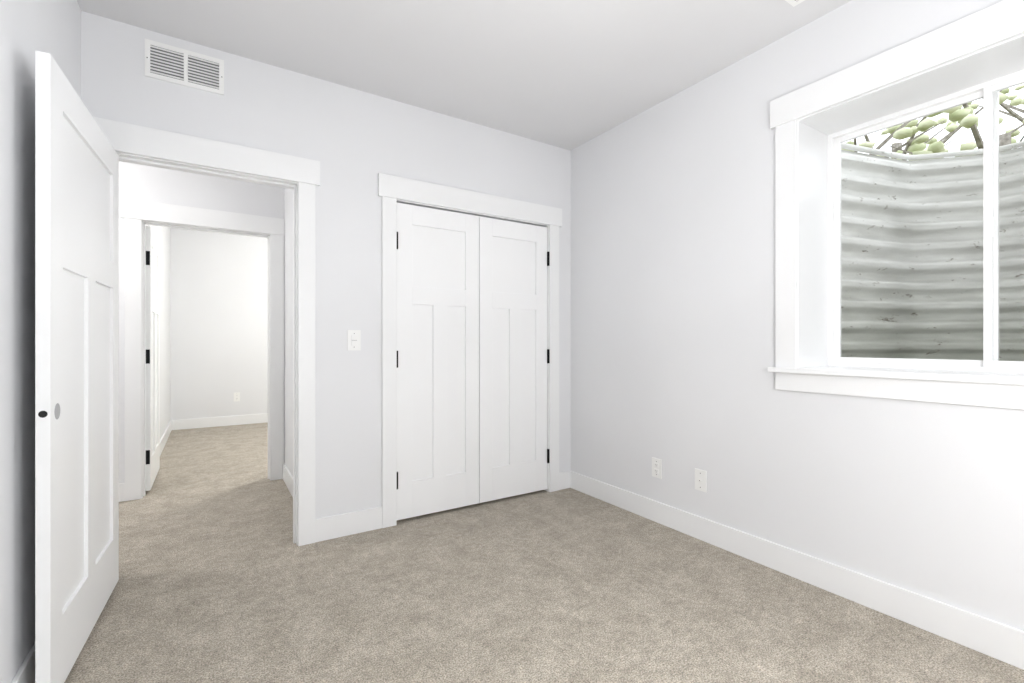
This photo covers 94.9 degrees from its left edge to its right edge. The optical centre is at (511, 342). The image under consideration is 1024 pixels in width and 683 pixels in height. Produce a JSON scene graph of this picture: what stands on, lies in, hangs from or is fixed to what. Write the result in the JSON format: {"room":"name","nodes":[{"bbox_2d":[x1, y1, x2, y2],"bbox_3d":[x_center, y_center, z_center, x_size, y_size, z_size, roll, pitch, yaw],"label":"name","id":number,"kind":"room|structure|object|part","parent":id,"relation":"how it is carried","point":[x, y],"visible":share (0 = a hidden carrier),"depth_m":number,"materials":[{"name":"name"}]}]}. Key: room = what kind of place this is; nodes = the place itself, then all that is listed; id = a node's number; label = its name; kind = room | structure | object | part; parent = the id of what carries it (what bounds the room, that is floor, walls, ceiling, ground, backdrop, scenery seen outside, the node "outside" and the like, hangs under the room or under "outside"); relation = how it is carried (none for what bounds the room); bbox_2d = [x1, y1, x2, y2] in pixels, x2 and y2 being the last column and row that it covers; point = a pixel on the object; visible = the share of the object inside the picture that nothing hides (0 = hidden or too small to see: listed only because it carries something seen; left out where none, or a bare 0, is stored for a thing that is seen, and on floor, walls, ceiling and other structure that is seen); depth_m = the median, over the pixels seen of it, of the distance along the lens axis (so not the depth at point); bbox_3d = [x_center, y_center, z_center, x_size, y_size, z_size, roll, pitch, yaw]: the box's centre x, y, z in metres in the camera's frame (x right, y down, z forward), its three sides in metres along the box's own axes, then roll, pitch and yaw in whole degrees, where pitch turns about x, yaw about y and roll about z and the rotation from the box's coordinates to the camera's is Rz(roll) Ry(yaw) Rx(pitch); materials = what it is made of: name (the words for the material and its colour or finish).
{"room":"empty basement bedroom","nodes":[
{"label":"empty basement bedroom","id":0,"kind":"room"},
{"bbox_2d":[0,0,80,682],"bbox_3d":[-1.034,-0.197,0.550,0.120,2.740,3.883,0,0,-33],"label":"wall","id":1,"kind":"structure","parent":0,"point":[28,28],"depth_m":1.50,"materials":[{"name":"paint"}]},
{"bbox_2d":[11,643,34,682],"bbox_3d":[-1.004,1.105,0.629,0.016,0.135,3.743,0,0,-33],"label":"baseboard","id":2,"kind":"structure","parent":1,"relation":"attached to","point":[26,673],"depth_m":1.53,"materials":[{"name":"paint"}]},
{"bbox_2d":[146,225,173,439],"bbox_3d":[-3.784,-0.197,4.950,0.120,2.740,3.180,0,0,-33],"label":"wall","id":3,"kind":"structure","parent":0,"point":[164,235],"depth_m":5.74,"materials":[{"name":"paint"}]},
{"bbox_2d":[160,420,172,455],"bbox_3d":[-3.720,1.105,4.974,0.014,0.135,3.150,0,0,-33],"label":"baseboard","id":4,"kind":"structure","parent":3,"relation":"attached to","point":[169,428],"depth_m":5.56,"materials":[{"name":"paint"}]},
{"bbox_2d":[119,161,282,482],"bbox_3d":[-2.169,-0.197,4.026,5.940,2.740,0.120,0,0,-33],"label":"wall","id":5,"kind":"structure","parent":0,"point":[154,184],"depth_m":3.67,"materials":[{"name":"paint"}]},
{"bbox_2d":[119,483,123,501],"bbox_3d":[-3.704,1.105,2.962,1.965,0.135,0.014,0,0,-33],"label":"baseboard","id":6,"kind":"structure","parent":5,"relation":"attached to","point":[121,485],"depth_m":3.48,"materials":[{"name":"paint"}]},
{"bbox_2d":[120,198,283,500],"bbox_3d":[-2.463,0.116,3.837,0.896,2.115,0.120,0,0,-33],"label":"door frame","id":7,"kind":"structure","parent":5,"relation":"in","point":[171,225],"depth_m":3.64,"materials":[{"name":"paint"}]},
{"bbox_2d":[146,226,159,490],"bbox_3d":[-3.062,0.120,3.992,0.054,2.065,0.814,0,0,-33],"label":"room door","id":8,"kind":"structure","parent":7,"relation":"attached to","point":[152,356],"depth_m":3.91,"materials":[{"name":"paint"}]},
{"bbox_2d":[174,228,267,419],"bbox_3d":[-3.089,-0.197,7.357,3.890,2.740,0.120,0,0,-33],"label":"wall","id":9,"kind":"structure","parent":0,"point":[213,322],"depth_m":6.62,"materials":[{"name":"paint"}]},
{"bbox_2d":[173,413,267,429],"bbox_3d":[-3.052,1.105,7.300,3.650,0.135,0.016,0,0,-33],"label":"baseboard","id":10,"kind":"structure","parent":9,"relation":"attached to","point":[213,422],"depth_m":6.61,"materials":[{"name":"paint"}]},
{"bbox_2d":[234,392,239,400],"bbox_3d":[-3.942,0.773,6.733,0.078,0.125,0.009,0,0,-33],"label":"outlet","id":11,"kind":"object","parent":9,"relation":"attached to","point":[236,396],"visible":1,"depth_m":6.73,"materials":[{"name":"white plastic"}]},
{"bbox_2d":[283,188,292,475],"bbox_3d":[-1.541,-0.197,3.511,0.120,2.740,1.410,0,0,-33],"label":"wall","id":12,"kind":"structure","parent":0,"point":[287,193],"depth_m":3.86,"materials":[{"name":"paint"}]},
{"bbox_2d":[283,463,292,496],"bbox_3d":[-1.600,1.105,3.479,0.014,0.135,1.373,0,0,-33],"label":"baseboard","id":13,"kind":"structure","parent":12,"relation":"attached to","point":[288,478],"depth_m":3.77,"materials":[{"name":"paint"}]},
{"bbox_2d":[81,11,570,518],"bbox_3d":[-1.549,-0.197,2.598,5.439,2.740,0.120,0,0,-33],"label":"wall","id":14,"kind":"structure","parent":0,"point":[354,142],"depth_m":2.87,"materials":[{"name":"paint"}]},
{"bbox_2d":[145,39,223,94],"bbox_3d":[-1.688,-1.425,2.433,0.337,0.185,0.007,0,0,-33],"label":"air vent","id":15,"kind":"object","parent":14,"relation":"in","point":[172,64],"visible":1,"depth_m":2.43,"materials":[{"name":"white metal"}]},
{"bbox_2d":[121,161,289,188],"bbox_3d":[-1.670,0.051,2.606,1.073,2.244,0.024,0,0,-33],"label":"door frame","id":16,"kind":"structure","parent":14,"relation":"attached to","point":[202,174],"depth_m":2.59,"materials":[{"name":"paint"}]},
{"bbox_2d":[92,116,319,545],"bbox_3d":[-1.629,0.116,2.547,0.870,2.115,0.120,0,0,-33],"label":"door frame","id":17,"kind":"structure","parent":14,"relation":"in","point":[142,160],"depth_m":2.72,"materials":[{"name":"paint"}]},
{"bbox_2d":[35,50,118,682],"bbox_3d":[-1.704,0.120,1.882,0.084,2.065,0.945,0,0,-33],"label":"bedroom door","id":18,"kind":"structure","parent":17,"relation":"attached to","point":[76,367],"depth_m":1.70,"materials":[{"name":"paint"}]},
{"bbox_2d":[315,506,381,541],"bbox_3d":[-0.993,1.105,2.875,0.398,0.135,0.014,0,0,-33],"label":"baseboard","id":19,"kind":"structure","parent":14,"relation":"attached to","point":[335,526],"depth_m":2.86,"materials":[{"name":"paint"}]},
{"bbox_2d":[347,330,360,349],"bbox_3d":[-0.971,-0.017,2.892,0.078,0.125,0.010,0,0,-33],"label":"light switch","id":20,"kind":"object","parent":14,"relation":"attached to","point":[353,339],"visible":1,"depth_m":2.89,"materials":[{"name":"white plastic"}]},
{"bbox_2d":[378,173,561,527],"bbox_3d":[-0.244,0.051,3.392,1.471,2.244,0.094,0,0,-33],"label":"closet door","id":21,"kind":"structure","parent":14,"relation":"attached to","point":[464,212],"depth_m":3.32,"materials":[{"name":"paint"}]},
{"bbox_3d":[-0.502,0.119,3.215,0.622,2.063,0.054,0,0,-33],"label":"closet left door","id":22,"kind":"part","parent":21,"relation":"part of","materials":[{"name":"white wood"}]},
{"bbox_3d":[0.025,0.119,3.554,0.622,2.063,0.054,0,0,-33],"label":"closet right door","id":23,"kind":"part","parent":21,"relation":"part of","materials":[{"name":"white wood"}]},
{"bbox_2d":[77,0,851,150],"bbox_3d":[-1.807,-1.627,2.999,5.439,0.120,8.840,0,0,-33],"label":"ceiling","id":24,"kind":"structure","parent":0,"point":[570,75],"depth_m":2.47,"materials":[{"name":"paint"}]},
{"bbox_2d":[785,0,804,6],"bbox_3d":[1.319,-1.562,1.999,0.180,0.009,0.320,0,0,-33],"label":"ceiling vent","id":25,"kind":"object","parent":24,"relation":"in","point":[793,3],"visible":1,"depth_m":2.15,"materials":[{"name":"white"}]},
{"bbox_2d":[64,423,1023,682],"bbox_3d":[-1.807,1.223,2.999,5.439,0.100,8.840,0,0,-33],"label":"floor","id":26,"kind":"structure","parent":0,"point":[223,578],"depth_m":2.11,"materials":[{"name":"beige carpet"}]},
{"bbox_2d":[571,0,1023,630],"bbox_3d":[1.673,-0.197,2.288,0.350,2.740,3.883,0,0,-33],"label":"wall","id":27,"kind":"structure","parent":0,"point":[673,278],"depth_m":2.57,"materials":[{"name":"paint"}]},
{"bbox_2d":[652,457,661,478],"bbox_3d":[0.949,0.820,3.084,0.009,0.125,0.078,0,0,-33],"label":"electrical outlet","id":28,"kind":"object","parent":27,"relation":"attached to","point":[656,468],"visible":1,"depth_m":3.08,"materials":[{"name":"white plastic"}]},
{"bbox_2d":[695,468,706,491],"bbox_3d":[1.124,0.820,2.807,0.014,0.125,0.078,0,0,-33],"label":"electrical outlet","id":29,"kind":"object","parent":27,"relation":"attached to","point":[700,480],"visible":1,"depth_m":2.80,"materials":[{"name":"white plastic"}]},
{"bbox_2d":[563,471,1023,669],"bbox_3d":[1.476,1.105,2.233,0.042,0.135,3.763,0,0,-33],"label":"baseboard","id":30,"kind":"structure","parent":27,"relation":"attached to","point":[993,639],"depth_m":2.19,"materials":[{"name":"paint"}]},
{"bbox_2d":[768,0,1023,409],"bbox_3d":[1.893,-0.508,1.904,0.395,1.494,1.500,0,0,-33],"label":"window","id":31,"kind":"structure","parent":27,"relation":"in","point":[988,92],"depth_m":2.16,"materials":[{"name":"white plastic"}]},
{"label":"outside","id":32,"kind":"structure","parent":0,"visible":0},
{"bbox_3d":[18.016,-0.227,11.566,37.181,1.600,60.000,0,0,-33],"label":"ground","id":33,"kind":"structure","parent":32,"visible":0},
{"bbox_2d":[842,105,978,159],"bbox_3d":[4.586,-2.667,6.171,3.951,3.280,2.556,0,0,-33],"label":"tree","id":34,"kind":"object","parent":33,"relation":"on","point":[960,117],"depth_m":5.53,"materials":[{"name":"green plant"}]},
{"bbox_2d":[841,141,1023,360],"bbox_3d":[2.514,-0.388,2.303,1.090,1.522,1.486,0,0,-33],"label":"window well","id":35,"kind":"object","parent":33,"relation":"in","point":[919,263],"depth_m":2.79,"materials":[{"name":"grey metal"}]},
{"bbox_2d":[846,103,1023,160],"bbox_3d":[6.004,-2.450,5.843,2.521,2.846,3.160,0,0,-33],"label":"tree","id":36,"kind":"object","parent":33,"relation":"on","point":[937,146],"depth_m":6.38,"materials":[{"name":"green plant"}]},
{"bbox_2d":[864,90,1023,159],"bbox_3d":[6.406,-2.686,7.140,3.231,3.317,3.829,0,0,-33],"label":"tree","id":37,"kind":"object","parent":33,"relation":"on","point":[952,127],"depth_m":6.93,"materials":[{"name":"green plant"}]},
{"bbox_2d":[892,84,1023,152],"bbox_3d":[8.607,-3.567,11.269,3.895,5.080,5.759,0,0,-33],"label":"tree","id":38,"kind":"object","parent":33,"relation":"on","point":[1011,97],"depth_m":9.69,"materials":[{"name":"green plant"}]},
{"bbox_2d":[920,88,1023,136],"bbox_3d":[8.588,-3.181,7.043,4.150,4.308,4.707,0,0,-33],"label":"tree","id":39,"kind":"object","parent":33,"relation":"on","point":[1011,105],"depth_m":7.50,"materials":[{"name":"green plant"}]}
]}

